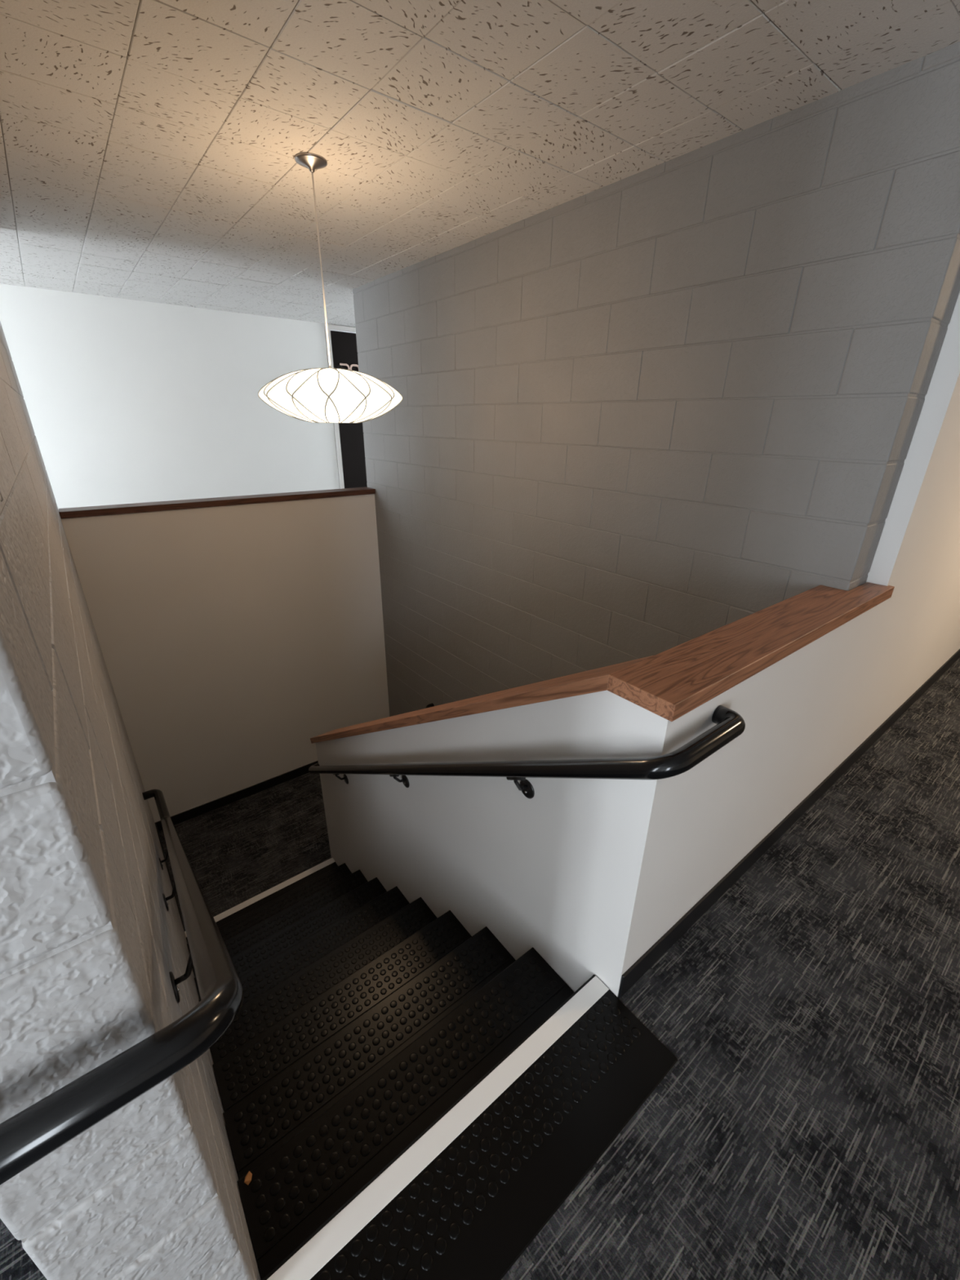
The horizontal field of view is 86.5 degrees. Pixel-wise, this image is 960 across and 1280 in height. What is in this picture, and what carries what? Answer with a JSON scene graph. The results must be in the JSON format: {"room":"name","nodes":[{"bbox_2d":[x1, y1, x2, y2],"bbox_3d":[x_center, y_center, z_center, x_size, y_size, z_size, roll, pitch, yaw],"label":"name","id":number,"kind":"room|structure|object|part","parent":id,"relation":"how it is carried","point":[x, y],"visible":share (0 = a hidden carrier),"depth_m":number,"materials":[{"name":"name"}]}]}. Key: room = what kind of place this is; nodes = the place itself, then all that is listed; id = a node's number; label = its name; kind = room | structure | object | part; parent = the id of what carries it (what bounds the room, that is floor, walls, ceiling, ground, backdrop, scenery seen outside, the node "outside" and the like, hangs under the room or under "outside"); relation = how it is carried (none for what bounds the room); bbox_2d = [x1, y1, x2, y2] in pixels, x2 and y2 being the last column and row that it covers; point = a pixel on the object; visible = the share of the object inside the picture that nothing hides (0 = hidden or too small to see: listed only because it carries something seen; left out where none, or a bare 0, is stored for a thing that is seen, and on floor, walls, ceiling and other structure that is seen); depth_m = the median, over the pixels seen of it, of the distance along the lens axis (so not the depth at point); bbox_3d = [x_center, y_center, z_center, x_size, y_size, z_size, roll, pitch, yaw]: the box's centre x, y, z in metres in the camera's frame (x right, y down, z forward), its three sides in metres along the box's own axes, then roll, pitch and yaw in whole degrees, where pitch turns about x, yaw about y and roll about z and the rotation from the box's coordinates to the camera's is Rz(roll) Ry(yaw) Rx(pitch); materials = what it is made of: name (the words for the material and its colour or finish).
{"room":"stairwell","nodes":[
{"label":"stairwell","id":0,"kind":"room"},
{"bbox_2d":[0,321,262,1279],"bbox_3d":[-1.676,1.053,2.462,0.191,5.811,3.835,-17,29,-35],"label":"wall","id":1,"kind":"structure","parent":0,"point":[91,944],"depth_m":0.66,"materials":[{"name":"grey paint"}]},
{"bbox_2d":[0,789,244,1185],"bbox_3d":[-1.346,0.756,1.774,0.517,1.537,2.801,-17,29,-35],"label":"handrail","id":2,"kind":"object","parent":1,"relation":"attached to","point":[32,1134],"visible":0.99,"depth_m":0.57,"materials":[{"name":"black metal"}]},
{"bbox_3d":[-1.628,1.071,2.647,0.081,0.181,0.015,-12,26,-28],"label":"bracket arm","id":3,"kind":"part","parent":2,"relation":"part of","materials":[{"name":"black metal"}]},
{"bbox_3d":[-1.130,0.875,1.876,0.081,0.181,0.015,-12,26,-28],"label":"bracket arm","id":4,"kind":"part","parent":2,"relation":"part of","materials":[{"name":"black metal"}]},
{"bbox_3d":[-0.631,0.670,1.102,0.081,0.161,0.015,-12,26,-28],"label":"bracket arm","id":5,"kind":"part","parent":2,"relation":"part of","materials":[{"name":"black metal"}]},
{"bbox_2d":[0,283,355,509],"bbox_3d":[-2.757,-1.961,5.261,9.300,2.511,0.120,-17,29,-35],"label":"wall","id":6,"kind":"structure","parent":0,"point":[127,401],"depth_m":4.83,"materials":[{"name":"white paint"}]},
{"bbox_2d":[324,324,367,488],"bbox_3d":[-1.312,-2.368,6.274,0.978,2.492,0.141,-17,29,-35],"label":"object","id":7,"kind":"structure","parent":6,"relation":"in","point":[348,437],"depth_m":6.01,"materials":[{"name":"black"}]},
{"bbox_2d":[60,493,389,822],"bbox_3d":[-1.875,0.896,4.787,2.217,4.258,0.138,-17,29,-35],"label":"wall","id":8,"kind":"structure","parent":0,"point":[231,638],"depth_m":4.21,"materials":[{"name":"white paint"}]},
{"bbox_2d":[58,487,375,518],"bbox_3d":[-1.848,-1.078,3.935,2.213,0.042,0.170,-17,29,-35],"label":"wall cap","id":9,"kind":"object","parent":8,"relation":"on","point":[89,511],"visible":1,"depth_m":3.74,"materials":[{"name":"brown wood"}]},
{"bbox_2d":[155,760,318,930],"bbox_3d":[-1.444,1.507,4.443,2.217,0.098,1.276,-17,29,-35],"label":"baseboard","id":10,"kind":"structure","parent":8,"relation":"attached to","point":[200,810],"depth_m":4.59,"materials":[{"name":"black plastic"}]},
{"bbox_2d":[158,772,331,921],"bbox_3d":[-1.437,1.649,4.492,2.217,0.200,1.306,-17,29,-35],"label":"floor","id":11,"kind":"structure","parent":0,"point":[236,851],"depth_m":4.21,"materials":[{"name":"grey carpet"}]},
{"bbox_2d":[184,857,574,1279],"bbox_3d":[-0.753,1.649,2.480,1.000,1.805,2.446,-17,29,-35],"label":"staircase","id":12,"kind":"structure","parent":11,"relation":"on","point":[366,1014],"depth_m":1.72,"materials":[{"name":"black rubber"}]},
{"bbox_2d":[244,1170,252,1185],"bbox_3d":[-0.572,1.329,1.260,0.019,0.006,0.021,13,26,26],"label":"scrap","id":13,"kind":"object","parent":12,"relation":"on","point":[248,1177],"visible":1,"depth_m":1.26,"materials":[{"name":"brown"}]},
{"bbox_2d":[262,974,677,1279],"bbox_3d":[0.046,1.207,1.191,0.999,0.039,0.292,-17,29,-35],"label":"stair tread","id":14,"kind":"object","parent":12,"relation":"on","point":[469,1194],"visible":1,"depth_m":1.18,"materials":[{"name":"black rubber"}]},
{"bbox_2d":[315,690,615,991],"bbox_3d":[-0.347,1.025,2.670,0.145,2.811,2.327,-17,29,-35],"label":"wall","id":15,"kind":"structure","parent":0,"point":[507,862],"depth_m":1.90,"materials":[{"name":"white paint"}]},
{"bbox_2d":[308,705,745,799],"bbox_3d":[-0.268,0.549,2.385,0.342,1.597,2.572,-17,29,-35],"label":"handrail","id":16,"kind":"object","parent":15,"relation":"attached to","point":[730,725],"visible":1,"depth_m":1.28,"materials":[{"name":"black metal"}]},
{"bbox_3d":[-0.843,0.818,3.080,0.016,0.075,0.066,20,30,38],"label":"bracket arm","id":17,"kind":"part","parent":16,"relation":"part of","materials":[{"name":"black metal"}]},
{"bbox_3d":[-0.373,0.632,2.353,0.016,0.070,0.066,20,30,38],"label":"bracket arm","id":18,"kind":"part","parent":16,"relation":"part of","materials":[{"name":"black metal"}]},
{"bbox_3d":[0.125,0.441,1.585,0.016,0.079,0.066,20,30,38],"label":"bracket arm","id":19,"kind":"part","parent":16,"relation":"part of","materials":[{"name":"black metal"}]},
{"bbox_2d":[310,582,894,743],"bbox_3d":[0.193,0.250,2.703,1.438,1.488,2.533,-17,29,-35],"label":"wall cap","id":20,"kind":"object","parent":15,"relation":"on","point":[671,683],"visible":1,"depth_m":1.41,"materials":[{"name":"brown wood"}]},
{"bbox_2d":[0,0,959,327],"bbox_3d":[0.745,-2.014,2.147,11.499,0.152,8.850,-17,29,-35],"label":"ceiling","id":21,"kind":"structure","parent":0,"point":[148,148],"depth_m":1.70,"materials":[{"name":"grey"}]},
{"bbox_2d":[257,152,403,422],"bbox_3d":[-0.674,-1.456,2.204,0.638,0.955,0.638,19,29,36],"label":"pendant lamp","id":22,"kind":"object","parent":21,"relation":"hanging from","point":[313,395],"visible":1,"depth_m":2.14,"materials":[{"name":"silver metal"}]},
{"bbox_3d":[-0.671,-1.542,2.168,0.007,0.696,0.008,13,26,27],"label":"cord","id":23,"kind":"part","parent":22,"relation":"part of","materials":[{"name":"white plastic"}]},
{"bbox_3d":[-0.677,-1.120,2.349,0.636,0.221,0.636,-17,29,-35],"label":"lamp shade","id":24,"kind":"part","parent":22,"relation":"part of","materials":[{"name":"white"}]},
{"bbox_2d":[0,657,959,1279],"bbox_3d":[1.802,0.931,2.164,11.000,0.250,5.700,-17,29,-35],"label":"floor","id":25,"kind":"structure","parent":0,"point":[805,1123],"depth_m":1.35,"materials":[{"name":"grey carpet"}]},
{"bbox_2d":[352,41,959,716],"bbox_3d":[0.216,0.485,3.838,0.191,5.811,3.820,-17,29,-35],"label":"wall","id":26,"kind":"structure","parent":0,"point":[654,411],"depth_m":2.24,"materials":[{"name":"grey paint"}]},
{"bbox_2d":[425,702,434,708],"bbox_3d":[0.295,1.605,3.945,0.087,1.378,2.522,-17,29,-35],"label":"handrail","id":27,"kind":"object","parent":26,"relation":"attached to","point":[432,704],"visible":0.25,"depth_m":4.56,"materials":[{"name":"black metal"}]},
{"bbox_2d":[576,291,959,996],"bbox_3d":[3.108,0.572,3.721,7.000,5.811,0.166,-17,29,-35],"label":"wall","id":28,"kind":"structure","parent":0,"point":[662,845],"depth_m":1.69,"materials":[{"name":"white paint"}]},
{"bbox_2d":[617,648,959,998],"bbox_3d":[3.167,0.192,3.483,7.000,0.098,0.008,-17,29,-35],"label":"baseboard","id":29,"kind":"structure","parent":28,"relation":"attached to","point":[661,946],"depth_m":1.95,"materials":[{"name":"black plastic"}]}
]}

